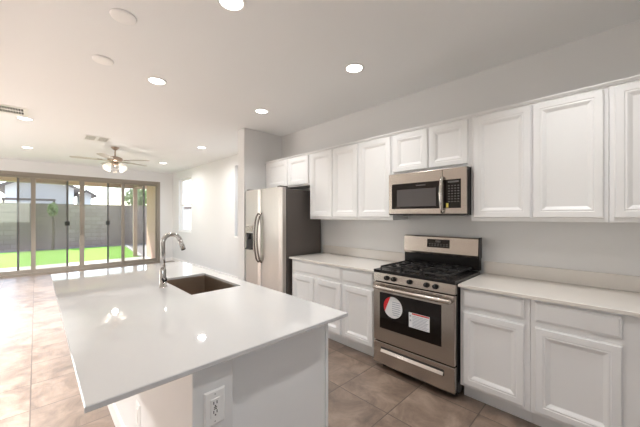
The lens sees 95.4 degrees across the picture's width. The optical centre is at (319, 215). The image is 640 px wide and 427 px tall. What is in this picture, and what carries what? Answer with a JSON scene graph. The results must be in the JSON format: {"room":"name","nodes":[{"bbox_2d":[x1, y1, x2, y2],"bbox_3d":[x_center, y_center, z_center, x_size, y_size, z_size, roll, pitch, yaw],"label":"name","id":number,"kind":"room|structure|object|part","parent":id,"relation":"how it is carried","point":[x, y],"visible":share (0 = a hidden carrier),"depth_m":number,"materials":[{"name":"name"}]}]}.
{"room":"kitchen","nodes":[
{"label":"kitchen","id":0,"kind":"room"},
{"bbox_2d":[0,158,172,257],"bbox_3d":[-6.841,0.043,7.521,5.920,2.800,0.160,0,0,-44],"label":"wall","id":1,"kind":"structure","parent":0,"point":[166,180],"depth_m":8.42,"materials":[{"name":"white paint"}]},
{"bbox_2d":[0,170,159,277],"bbox_3d":[-6.455,0.188,7.884,3.820,2.510,0.160,0,0,-44],"label":"door","id":2,"kind":"structure","parent":1,"relation":"in","point":[33,176],"depth_m":7.83,"materials":[{"name":"beige metal"}]},
{"bbox_3d":[-7.451,0.205,6.918,0.925,2.403,0.040,0,0,-44],"label":"glass panel","id":3,"kind":"part","parent":2,"relation":"part of","materials":[{"name":"clear glass"}]},
{"bbox_3d":[-6.765,0.205,7.525,0.945,2.403,0.040,0,0,-44],"label":"glass panel","id":4,"kind":"part","parent":2,"relation":"part of","materials":[{"name":"clear glass"}]},
{"bbox_3d":[-6.089,0.205,8.185,0.945,2.403,0.040,0,0,-44],"label":"glass panel","id":5,"kind":"part","parent":2,"relation":"part of","materials":[{"name":"clear glass"}]},
{"bbox_3d":[-5.465,0.205,8.857,0.925,2.403,0.040,0,0,-44],"label":"glass panel","id":6,"kind":"part","parent":2,"relation":"part of","materials":[{"name":"clear glass"}]},
{"bbox_2d":[147,186,154,257],"bbox_3d":[-5.524,0.083,10.079,0.460,2.760,1.659,0,0,-44],"label":"wall","id":7,"kind":"structure","parent":0,"point":[150,189],"depth_m":10.06,"materials":[{"name":"beige paint"}]},
{"bbox_2d":[115,359,232,426],"bbox_3d":[-1.252,0.997,1.970,0.158,0.893,2.432,0,0,-44],"label":"wall","id":8,"kind":"structure","parent":0,"point":[179,402],"depth_m":1.15,"materials":[{"name":"white paint"}]},
{"bbox_2d":[107,403,124,426],"bbox_3d":[-1.312,1.383,1.909,0.014,0.120,2.455,0,0,-44],"label":"baseboard","id":9,"kind":"structure","parent":8,"relation":"attached to","point":[114,412],"depth_m":1.98,"materials":[{"name":"white wood"}]},
{"bbox_2d":[136,399,139,426],"bbox_3d":[-0.995,1.083,1.586,0.009,0.130,0.080,0,0,-44],"label":"wall outlet","id":10,"kind":"object","parent":8,"relation":"attached to","point":[137,402],"visible":1,"depth_m":1.57,"materials":[{"name":"white plastic"}]},
{"bbox_2d":[204,385,224,426],"bbox_3d":[-0.396,0.722,1.098,0.081,0.132,0.010,0,0,-44],"label":"wall outlet","id":11,"kind":"object","parent":8,"relation":"attached to","point":[214,400],"visible":1,"depth_m":1.09,"materials":[{"name":"white plastic"}]},
{"bbox_2d":[211,396,219,418],"bbox_3d":[-0.394,0.722,1.096,0.035,0.070,0.003,0,0,-44],"label":"receptacle","id":12,"kind":"object","parent":11,"relation":"attached to","point":[215,400],"depth_m":1.10,"materials":[{"name":"grey plastic"}]},
{"bbox_2d":[173,154,237,276],"bbox_3d":[-2.667,0.043,7.375,0.150,2.800,5.880,0,0,-44],"label":"wall","id":13,"kind":"structure","parent":0,"point":[211,243],"depth_m":7.34,"materials":[{"name":"white paint"}]},
{"bbox_2d":[179,178,190,232],"bbox_3d":[-3.979,-0.317,8.708,0.145,1.600,1.020,0,0,-44],"label":"window","id":14,"kind":"structure","parent":13,"relation":"in","point":[182,181],"depth_m":9.07,"materials":[{"name":"white"}]},
{"bbox_2d":[172,257,237,278],"bbox_3d":[-2.725,1.388,7.318,0.014,0.110,5.880,0,0,-44],"label":"baseboard","id":15,"kind":"structure","parent":13,"relation":"attached to","point":[173,258],"depth_m":7.66,"materials":[{"name":"white"}]},
{"bbox_2d":[238,128,281,280],"bbox_3d":[-0.859,0.043,4.891,1.035,2.800,0.200,0,0,-44],"label":"wall","id":16,"kind":"structure","parent":0,"point":[255,148],"depth_m":4.56,"materials":[{"name":"white paint"}]},
{"bbox_2d":[0,261,540,426],"bbox_3d":[-2.451,1.503,2.953,6.120,0.120,12.750,0,0,-44],"label":"floor","id":17,"kind":"structure","parent":0,"point":[39,388],"depth_m":2.45,"materials":[{"name":"tile"}]},
{"bbox_2d":[233,324,327,426],"bbox_3d":[-0.976,0.997,2.266,0.646,0.892,2.306,0,0,-44],"label":"kitchen island","id":18,"kind":"object","parent":17,"relation":"on","point":[284,383],"visible":0.14,"depth_m":1.44,"materials":[{"name":"paint"}]},
{"bbox_2d":[51,261,347,412],"bbox_3d":[-1.143,0.539,2.114,1.126,0.020,2.558,0,0,-44],"label":"island countertop","id":19,"kind":"structure","parent":18,"relation":"on","point":[126,335],"depth_m":1.42,"materials":[{"name":"white stone"}]},
{"bbox_2d":[158,232,185,287],"bbox_3d":[-1.105,0.326,2.193,0.198,0.406,0.121,0,0,-44],"label":"kitchen faucet","id":20,"kind":"object","parent":19,"relation":"on","point":[162,272],"visible":1,"depth_m":2.16,"materials":[{"name":"silver metal"}]},
{"bbox_2d":[158,268,167,287],"bbox_3d":[-1.171,0.461,2.170,0.062,0.135,0.062,0,0,-44],"label":"base","id":21,"kind":"object","parent":20,"relation":"on","point":[162,283],"depth_m":2.15,"materials":[{"name":"silver metal"}]},
{"bbox_2d":[167,275,236,294],"bbox_3d":[-0.967,0.658,2.328,0.410,0.218,0.718,0,0,-44],"label":"sink","id":22,"kind":"object","parent":19,"relation":"in","point":[197,284],"visible":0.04,"depth_m":2.60,"materials":[{"name":"metal"}]},
{"bbox_3d":[-0.769,0.940,2.468,0.027,0.777,2.306,0,0,-44],"label":"frame","id":23,"kind":"part","parent":18,"relation":"part of","materials":[{"name":"paint"}]},
{"bbox_2d":[245,186,320,294],"bbox_3d":[-0.594,0.523,4.291,0.794,1.840,0.926,0,0,-44],"label":"refrigerator","id":24,"kind":"object","parent":17,"relation":"on","point":[279,226],"visible":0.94,"depth_m":3.96,"materials":[{"name":"grey metal"}]},
{"bbox_3d":[-1.036,0.185,4.269,0.006,0.085,0.156,0,0,-44],"label":"dispenser panel","id":25,"kind":"part","parent":24,"relation":"part of","materials":[{"name":"metal"}]},
{"bbox_3d":[-0.969,0.503,4.279,0.077,1.760,0.420,0,0,-44],"label":"fridge door","id":26,"kind":"part","parent":24,"relation":"part of","materials":[{"name":"metal"}]},
{"bbox_3d":[-0.899,0.308,4.100,0.090,0.704,0.024,0,0,-44],"label":"handle","id":27,"kind":"part","parent":24,"relation":"part of","materials":[{"name":"silver metal"}]},
{"bbox_3d":[-0.848,0.308,4.047,0.090,0.704,0.024,0,0,-44],"label":"handle","id":28,"kind":"part","parent":24,"relation":"part of","materials":[{"name":"silver metal"}]},
{"bbox_3d":[-0.643,0.503,3.945,0.077,1.760,0.500,0,0,-44],"label":"fridge door","id":29,"kind":"part","parent":24,"relation":"part of","materials":[{"name":"metal"}]},
{"bbox_2d":[292,259,346,345],"bbox_3d":[0.150,0.998,3.692,0.626,0.890,0.871,0,0,-44],"label":"base cabinet","id":30,"kind":"object","parent":17,"relation":"on","point":[322,284],"visible":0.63,"depth_m":3.39,"materials":[{"name":"paint"}]},
{"bbox_3d":[-0.214,1.021,3.630,0.020,0.560,0.397,0,0,-44],"label":"door","id":31,"kind":"part","parent":30,"relation":"part of","materials":[{"name":"paint"}]},
{"bbox_3d":[-0.062,0.637,3.476,0.019,0.128,0.829,0,0,-44],"label":"drawer","id":32,"kind":"part","parent":30,"relation":"part of","materials":[{"name":"paint"}]},
{"bbox_3d":[0.082,1.021,3.327,0.020,0.560,0.414,0,0,-44],"label":"door","id":33,"kind":"part","parent":30,"relation":"part of","materials":[{"name":"paint"}]},
{"bbox_2d":[289,245,404,272],"bbox_3d":[0.296,0.485,3.525,0.649,0.133,1.340,0,0,-44],"label":"countertop","id":34,"kind":"structure","parent":30,"relation":"on","point":[367,260],"depth_m":3.54,"materials":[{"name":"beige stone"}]},
{"bbox_2d":[343,268,375,356],"bbox_3d":[0.612,0.998,3.218,0.626,0.890,0.449,0,0,-44],"label":"base cabinet","id":35,"kind":"object","parent":17,"relation":"on","point":[358,292],"visible":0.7,"depth_m":3.01,"materials":[{"name":"paint"}]},
{"bbox_3d":[0.386,0.637,3.017,0.019,0.128,0.398,0,0,-44],"label":"drawer","id":36,"kind":"part","parent":35,"relation":"part of","materials":[{"name":"paint"}]},
{"bbox_3d":[0.386,1.021,3.017,0.020,0.560,0.398,0,0,-44],"label":"door","id":37,"kind":"part","parent":35,"relation":"part of","materials":[{"name":"paint"}]},
{"bbox_2d":[372,234,481,395],"bbox_3d":[0.984,0.822,2.721,0.727,1.242,0.763,0,0,-44],"label":"gas range","id":38,"kind":"object","parent":17,"relation":"on","point":[417,302],"visible":0.99,"depth_m":2.54,"materials":[{"name":"silver metal"}]},
{"bbox_3d":[0.751,0.665,2.491,0.074,0.042,0.724,0,0,-44],"label":"oven handle","id":39,"kind":"part","parent":38,"relation":"part of","materials":[{"name":"metal"}]},
{"bbox_3d":[0.792,1.282,2.532,0.041,0.202,0.752,0,0,-44],"label":"storage drawer","id":40,"kind":"part","parent":38,"relation":"part of","materials":[{"name":"metal"}]},
{"bbox_3d":[0.792,0.897,2.532,0.041,0.548,0.752,0,0,-44],"label":"oven door","id":41,"kind":"part","parent":38,"relation":"part of","materials":[{"name":"metal"}]},
{"bbox_3d":[0.793,0.574,2.533,0.040,0.075,0.758,0,0,-44],"label":"control panel","id":42,"kind":"part","parent":38,"relation":"part of","materials":[{"name":"metal"}]},
{"bbox_2d":[374,260,479,284],"bbox_3d":[0.987,0.501,2.722,0.585,0.068,0.760,0,0,-44],"label":"cooktop","id":43,"kind":"object","parent":38,"relation":"in","point":[442,272],"depth_m":2.61,"materials":[{"name":"black metal"}]},
{"bbox_3d":[1.186,0.277,2.925,0.008,0.083,0.228,0,0,-44],"label":"display panel","id":44,"kind":"part","parent":38,"relation":"part of","materials":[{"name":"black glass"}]},
{"bbox_2d":[460,287,532,422],"bbox_3d":[1.474,0.998,2.336,0.626,0.890,0.453,0,0,-44],"label":"base cabinet","id":45,"kind":"object","parent":17,"relation":"on","point":[495,328],"visible":0.81,"depth_m":2.11,"materials":[{"name":"paint"}]},
{"bbox_3d":[1.255,0.637,2.127,0.019,0.128,0.399,0,0,-44],"label":"drawer","id":46,"kind":"part","parent":45,"relation":"part of","materials":[{"name":"paint"}]},
{"bbox_3d":[1.254,1.021,2.127,0.020,0.560,0.399,0,0,-44],"label":"door","id":47,"kind":"part","parent":45,"relation":"part of","materials":[{"name":"paint"}]},
{"bbox_2d":[531,299,639,426],"bbox_3d":[1.809,0.998,1.992,0.626,0.890,0.503,0,0,-44],"label":"base cabinet","id":48,"kind":"object","parent":17,"relation":"on","point":[585,363],"visible":0.88,"depth_m":1.77,"materials":[{"name":"paint"}]},
{"bbox_3d":[1.576,0.637,1.798,0.019,0.128,0.406,0,0,-44],"label":"drawer","id":49,"kind":"part","parent":48,"relation":"part of","materials":[{"name":"paint"}]},
{"bbox_3d":[1.576,1.021,1.798,0.020,0.560,0.406,0,0,-44],"label":"door","id":50,"kind":"part","parent":48,"relation":"part of","materials":[{"name":"paint"}]},
{"bbox_3d":[2.286,0.998,1.504,0.626,0.890,0.858,0,0,-44],"label":"base cabinet","id":51,"kind":"object","parent":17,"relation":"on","visible":0},
{"bbox_2d":[458,261,639,316],"bbox_3d":[1.941,0.485,1.841,0.649,0.133,1.822,0,0,-44],"label":"countertop","id":52,"kind":"structure","parent":51,"relation":"on","point":[607,292],"depth_m":2.13,"materials":[{"name":"beige stone"}]},
{"bbox_2d":[0,0,639,173],"bbox_3d":[-2.478,-1.423,2.982,6.120,0.168,12.830,0,0,-44],"label":"ceiling","id":53,"kind":"structure","parent":0,"point":[287,59],"depth_m":2.54,"materials":[{"name":"white paint"}]},
{"bbox_2d":[0,104,27,116],"bbox_3d":[-4.018,-1.352,3.631,0.525,0.010,0.370,0,0,-44],"label":"ceiling vent","id":54,"kind":"object","parent":53,"relation":"in","point":[3,108],"visible":1,"depth_m":3.72,"materials":[{"name":"white plastic"}]},
{"bbox_2d":[15,116,33,120],"bbox_3d":[-4.110,-1.353,4.051,0.186,0.008,0.186,0,0,-44],"label":"recessed light","id":55,"kind":"object","parent":53,"relation":"in","point":[17,117],"visible":1,"depth_m":4.04,"materials":[{"name":"white"}]},
{"bbox_2d":[84,135,109,141],"bbox_3d":[-3.905,-1.353,5.097,0.335,0.006,0.350,0,0,-44],"label":"ceiling vent","id":56,"kind":"object","parent":53,"relation":"in","point":[88,137],"visible":1,"depth_m":5.07,"materials":[{"name":"white plastic"}]},
{"bbox_2d":[84,135,97,140],"bbox_3d":[-3.969,-1.353,5.034,0.155,0.006,0.350,0,0,-44],"label":"grille","id":57,"kind":"object","parent":56,"relation":"attached to","point":[88,137],"depth_m":5.01,"materials":[{"name":"grey metal"}]},
{"bbox_2d":[96,137,109,141],"bbox_3d":[-3.841,-1.353,5.160,0.157,0.006,0.350,0,0,-44],"label":"grille","id":58,"kind":"object","parent":56,"relation":"attached to","point":[102,139],"depth_m":5.14,"materials":[{"name":"grey"}]},
{"bbox_2d":[69,146,149,171],"bbox_3d":[-4.088,-1.107,5.753,1.309,0.500,1.301,0,0,-44],"label":"ceiling fan","id":59,"kind":"object","parent":53,"relation":"hanging from","point":[114,160],"visible":1,"depth_m":5.68,"materials":[{"name":"brown wood"}]},
{"bbox_3d":[-4.413,-1.095,5.498,0.485,0.017,0.140,0,0,-34],"label":"blade","id":60,"kind":"part","parent":59,"relation":"part of","materials":[{"name":"brown wood"}]},
{"bbox_3d":[-3.923,-1.095,5.323,0.140,0.017,0.485,0,0,-16],"label":"blade","id":61,"kind":"part","parent":59,"relation":"part of","materials":[{"name":"brown wood"}]},
{"bbox_3d":[-4.074,-0.959,5.564,0.140,0.154,0.132,0,0,-44],"label":"lamp shade","id":62,"kind":"part","parent":59,"relation":"part of","materials":[{"name":"white glass"}]},
{"bbox_3d":[-3.863,-0.959,5.721,0.132,0.154,0.140,0,0,-44],"label":"lamp shade","id":63,"kind":"part","parent":59,"relation":"part of","materials":[{"name":"white glass"}]},
{"bbox_2d":[146,76,166,85],"bbox_3d":[-1.638,-1.353,2.922,0.186,0.008,0.186,0,0,-44],"label":"recessed light","id":64,"kind":"object","parent":53,"relation":"in","point":[154,80],"visible":1,"depth_m":2.91,"materials":[{"name":"white"}]},
{"bbox_2d":[216,0,245,11],"bbox_3d":[-0.561,-1.353,1.842,0.186,0.008,0.186,0,0,-44],"label":"recessed light","id":65,"kind":"object","parent":53,"relation":"in","point":[228,5],"visible":1,"depth_m":1.87,"materials":[{"name":"white plastic"}]},
{"bbox_2d":[254,108,268,113],"bbox_3d":[-0.754,-1.353,3.764,0.186,0.008,0.186,0,0,-44],"label":"recessed light","id":66,"kind":"object","parent":53,"relation":"in","point":[260,111],"visible":1,"depth_m":3.77,"materials":[{"name":"white plastic"}]},
{"bbox_2d":[344,63,364,73],"bbox_3d":[0.315,-1.353,2.669,0.186,0.008,0.186,0,0,-44],"label":"recessed light","id":67,"kind":"object","parent":53,"relation":"in","point":[353,68],"visible":1,"depth_m":2.66,"materials":[{"name":"white plastic"}]},
{"bbox_2d":[282,21,639,275],"bbox_3d":[1.624,0.043,2.739,0.150,2.800,6.750,0,0,-44],"label":"wall","id":68,"kind":"structure","parent":0,"point":[614,54],"depth_m":2.57,"materials":[{"name":"white paint"}]},
{"bbox_2d":[265,152,309,189],"bbox_3d":[-0.400,-0.645,4.452,0.349,0.447,1.060,0,0,-44],"label":"upper cabinet","id":69,"kind":"object","parent":68,"relation":"attached to","point":[293,172],"visible":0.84,"depth_m":4.27,"materials":[{"name":"paint"}]},
{"bbox_3d":[-0.663,-0.637,4.491,0.020,0.391,0.508,0,0,-44],"label":"door","id":70,"kind":"part","parent":69,"relation":"part of","materials":[{"name":"paint"}]},
{"bbox_3d":[-0.509,-0.858,4.346,0.044,0.022,1.060,0,0,-44],"label":"crown moulding","id":71,"kind":"part","parent":69,"relation":"part of","materials":[{"name":"paint"}]},
{"bbox_3d":[-0.316,-0.637,4.136,0.020,0.391,0.455,0,0,-44],"label":"door","id":72,"kind":"part","parent":69,"relation":"part of","materials":[{"name":"paint"}]},
{"bbox_2d":[309,141,358,219],"bbox_3d":[0.265,-0.413,3.772,0.349,0.912,0.839,0,0,-44],"label":"upper cabinet","id":73,"kind":"object","parent":68,"relation":"attached to","point":[334,170],"visible":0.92,"depth_m":3.60,"materials":[{"name":"paint"}]},
{"bbox_3d":[0.015,-0.410,3.796,0.020,0.846,0.395,0,0,-44],"label":"door","id":74,"kind":"part","parent":73,"relation":"part of","materials":[{"name":"paint"}]},
{"bbox_3d":[0.156,-0.858,3.665,0.044,0.022,0.839,0,0,-44],"label":"crown moulding","id":75,"kind":"part","parent":73,"relation":"part of","materials":[{"name":"paint"}]},
{"bbox_3d":[0.298,-0.410,3.507,0.020,0.846,0.395,0,0,-44],"label":"door","id":76,"kind":"part","parent":73,"relation":"part of","materials":[{"name":"paint"}]},
{"bbox_2d":[323,245,404,261],"bbox_3d":[0.521,0.474,3.745,0.020,0.110,1.340,0,0,-44],"label":"backsplash","id":77,"kind":"structure","parent":68,"relation":"attached to","point":[357,252],"depth_m":3.66,"materials":[{"name":"beige stone"}]},
{"bbox_2d":[358,133,407,219],"bbox_3d":[0.715,-0.413,3.311,0.349,0.912,0.445,0,0,-44],"label":"upper cabinet","id":78,"kind":"object","parent":68,"relation":"attached to","point":[375,153],"visible":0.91,"depth_m":3.20,"materials":[{"name":"paint"}]},
{"bbox_3d":[0.597,-0.410,3.201,0.020,0.846,0.418,0,0,-44],"label":"door","id":79,"kind":"part","parent":78,"relation":"part of","materials":[{"name":"paint"}]},
{"bbox_3d":[0.606,-0.858,3.204,0.044,0.022,0.445,0,0,-44],"label":"crown moulding","id":80,"kind":"part","parent":78,"relation":"part of","materials":[{"name":"paint"}]},
{"bbox_2d":[392,114,470,174],"bbox_3d":[1.138,-0.645,2.877,0.349,0.447,0.763,0,0,-44],"label":"upper cabinet","id":81,"kind":"object","parent":68,"relation":"attached to","point":[444,144],"visible":0.88,"depth_m":2.72,"materials":[{"name":"paint"}]},
{"bbox_3d":[0.896,-0.641,2.894,0.020,0.383,0.367,0,0,-44],"label":"door","id":82,"kind":"part","parent":81,"relation":"part of","materials":[{"name":"paint"}]},
{"bbox_2d":[389,166,470,215],"bbox_3d":[1.092,-0.210,2.830,0.478,0.418,0.756,0,0,-44],"label":"microwave","id":83,"kind":"object","parent":81,"relation":"attached to","point":[440,192],"visible":0.97,"depth_m":2.65,"materials":[{"name":"silver metal"}]},
{"bbox_3d":[0.902,-0.193,2.769,0.003,0.248,0.498,0,0,-44],"label":"door glass","id":84,"kind":"part","parent":83,"relation":"part of","materials":[{"name":"black glass"}]},
{"bbox_3d":[0.902,-0.218,2.788,0.025,0.398,0.547,0,0,-44],"label":"door","id":85,"kind":"part","parent":83,"relation":"part of","materials":[{"name":"metal"}]},
{"bbox_3d":[1.067,-0.188,2.560,0.063,0.328,0.030,0,0,-44],"label":"handle","id":86,"kind":"part","parent":83,"relation":"part of","materials":[{"name":"silver metal"}]},
{"bbox_3d":[1.143,-0.194,2.525,0.002,0.250,0.152,0,0,-44],"label":"panel glass","id":87,"kind":"part","parent":83,"relation":"part of","materials":[{"name":"black glass"}]},
{"bbox_3d":[1.166,-0.218,2.519,0.023,0.398,0.203,0,0,-44],"label":"control panel","id":88,"kind":"part","parent":83,"relation":"part of","materials":[{"name":"metal"}]},
{"bbox_3d":[1.029,-0.858,2.771,0.044,0.022,0.763,0,0,-44],"label":"crown moulding","id":89,"kind":"part","parent":81,"relation":"part of","materials":[{"name":"paint"}]},
{"bbox_3d":[1.154,-0.641,2.631,0.020,0.383,0.348,0,0,-44],"label":"door","id":90,"kind":"part","parent":81,"relation":"part of","materials":[{"name":"paint"}]},
{"bbox_2d":[470,82,608,222],"bbox_3d":[1.699,-0.413,2.303,0.349,0.912,0.838,0,0,-44],"label":"upper cabinet","id":91,"kind":"object","parent":68,"relation":"attached to","point":[543,159],"visible":0.97,"depth_m":2.13,"materials":[{"name":"paint"}]},
{"bbox_3d":[1.446,-0.410,2.331,0.020,0.846,0.401,0,0,-44],"label":"door","id":92,"kind":"part","parent":91,"relation":"part of","materials":[{"name":"paint"}]},
{"bbox_3d":[1.590,-0.858,2.197,0.044,0.022,0.838,0,0,-44],"label":"crown moulding","id":93,"kind":"part","parent":91,"relation":"part of","materials":[{"name":"paint"}]},
{"bbox_3d":[1.727,-0.410,2.044,0.020,0.846,0.383,0,0,-44],"label":"door","id":94,"kind":"part","parent":91,"relation":"part of","materials":[{"name":"paint"}]},
{"bbox_2d":[484,261,639,292],"bbox_3d":[2.166,0.474,2.060,0.020,0.110,1.822,0,0,-44],"label":"backsplash","id":95,"kind":"structure","parent":68,"relation":"attached to","point":[578,277],"depth_m":2.28,"materials":[{"name":"beige stone"}]},
{"bbox_2d":[609,74,639,222],"bbox_3d":[2.286,-0.413,1.702,0.349,0.912,0.840,0,0,-44],"label":"upper cabinet","id":96,"kind":"object","parent":68,"relation":"attached to","point":[624,93],"visible":1,"depth_m":1.83,"materials":[{"name":"paint"}]},
{"bbox_3d":[2.177,-0.858,1.595,0.044,0.022,0.840,0,0,-44],"label":"crown moulding","id":97,"kind":"part","parent":96,"relation":"part of","materials":[{"name":"paint"}]},
{"label":"outside","id":98,"kind":"structure","parent":0,"visible":0},
{"bbox_2d":[0,243,146,255],"bbox_3d":[-17.450,1.638,19.301,30.000,0.210,28.000,0,0,-44],"label":"yard","id":99,"kind":"structure","parent":98,"point":[139,246],"depth_m":13.73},
{"bbox_2d":[1,197,55,202],"bbox_3d":[-14.123,0.338,14.162,1.860,2.390,0.100,0,0,-44],"label":"pergola","id":100,"kind":"object","parent":99,"relation":"on","point":[2,199],"visible":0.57,"depth_m":14.03,"materials":[{"name":"grey"}]},
{"bbox_2d":[0,182,78,203],"bbox_3d":[-23.529,-0.867,24.524,4.600,4.800,9.030,0,0,-44],"label":"house","id":101,"kind":"structure","parent":99,"relation":"on","point":[43,191],"depth_m":21.71,"materials":[{"name":"white paint"}]},
{"bbox_2d":[47,202,59,249],"bbox_3d":[-12.175,0.446,13.272,0.449,2.178,0.480,0,0,-44],"label":"young tree","id":102,"kind":"object","parent":99,"relation":"on","point":[52,208],"visible":1,"depth_m":13.23,"materials":[{"name":"green plant"}]},
{"bbox_2d":[0,246,138,268],"bbox_3d":[-12.408,1.518,8.570,12.220,0.030,5.600,0,0,-44],"label":"lawn","id":103,"kind":"structure","parent":99,"relation":"on","point":[43,257],"depth_m":10.80,"materials":[{"name":"green plant"}]},
{"bbox_2d":[133,188,136,255],"bbox_3d":[-6.928,0.253,10.902,0.120,2.560,0.120,0,0,-44],"label":"patio post","id":104,"kind":"object","parent":103,"relation":"on","point":[134,189],"visible":0.79,"depth_m":10.84,"materials":[{"name":"beige paint"}]},
{"bbox_2d":[0,176,146,188],"bbox_3d":[-9.963,-1.227,6.338,12.600,0.400,2.509,0,0,-44],"label":"roof","id":105,"kind":"structure","parent":104,"relation":"on","point":[6,179],"depth_m":9.49,"materials":[{"name":"beige paint"}]},
{"bbox_2d":[0,256,149,271],"bbox_3d":[-7.054,1.553,8.655,26.000,0.180,1.760,0,0,-44],"label":"patio slab","id":106,"kind":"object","parent":99,"relation":"on","point":[146,257],"depth_m":8.78,"materials":[{"name":"concrete"}]},
{"bbox_2d":[74,190,96,204],"bbox_3d":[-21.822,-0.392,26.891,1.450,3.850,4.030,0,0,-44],"label":"house","id":107,"kind":"structure","parent":99,"relation":"on","point":[88,195],"depth_m":25.90,"materials":[{"name":"white paint"}]},
{"bbox_2d":[0,203,190,251],"bbox_3d":[-14.854,0.478,11.633,23.000,2.110,0.260,0,0,-44],"label":"wall","id":108,"kind":"structure","parent":99,"relation":"on","point":[95,216],"depth_m":14.10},
{"bbox_2d":[125,245,142,256],"bbox_3d":[-8.273,1.503,12.831,0.120,0.060,5.356,0,0,-39],"label":"strip","id":109,"kind":"object","parent":99,"relation":"on","point":[127,246],"visible":0.57,"depth_m":12.58,"materials":[{"name":"concrete"}]},
{"bbox_2d":[125,189,146,205],"bbox_3d":[-12.978,-0.279,20.914,1.994,3.626,1.926,0,0,-44],"label":"tree","id":110,"kind":"object","parent":99,"relation":"on","point":[129,196],"visible":0.5,"depth_m":20.43,"materials":[{"name":"green plant"}]},
{"bbox_3d":[5.502,1.618,8.336,12.480,0.250,16.240,0,0,-44],"label":"yard","id":111,"kind":"structure","parent":0,"visible":0},
{"bbox_2d":[184,209,190,229],"bbox_3d":[-0.592,0.593,8.192,0.200,1.800,24.550,0,0,-44],"label":"wall","id":112,"kind":"structure","parent":111,"relation":"on","point":[187,213],"depth_m":13.95,"materials":[{"name":"white paint"}]}
]}

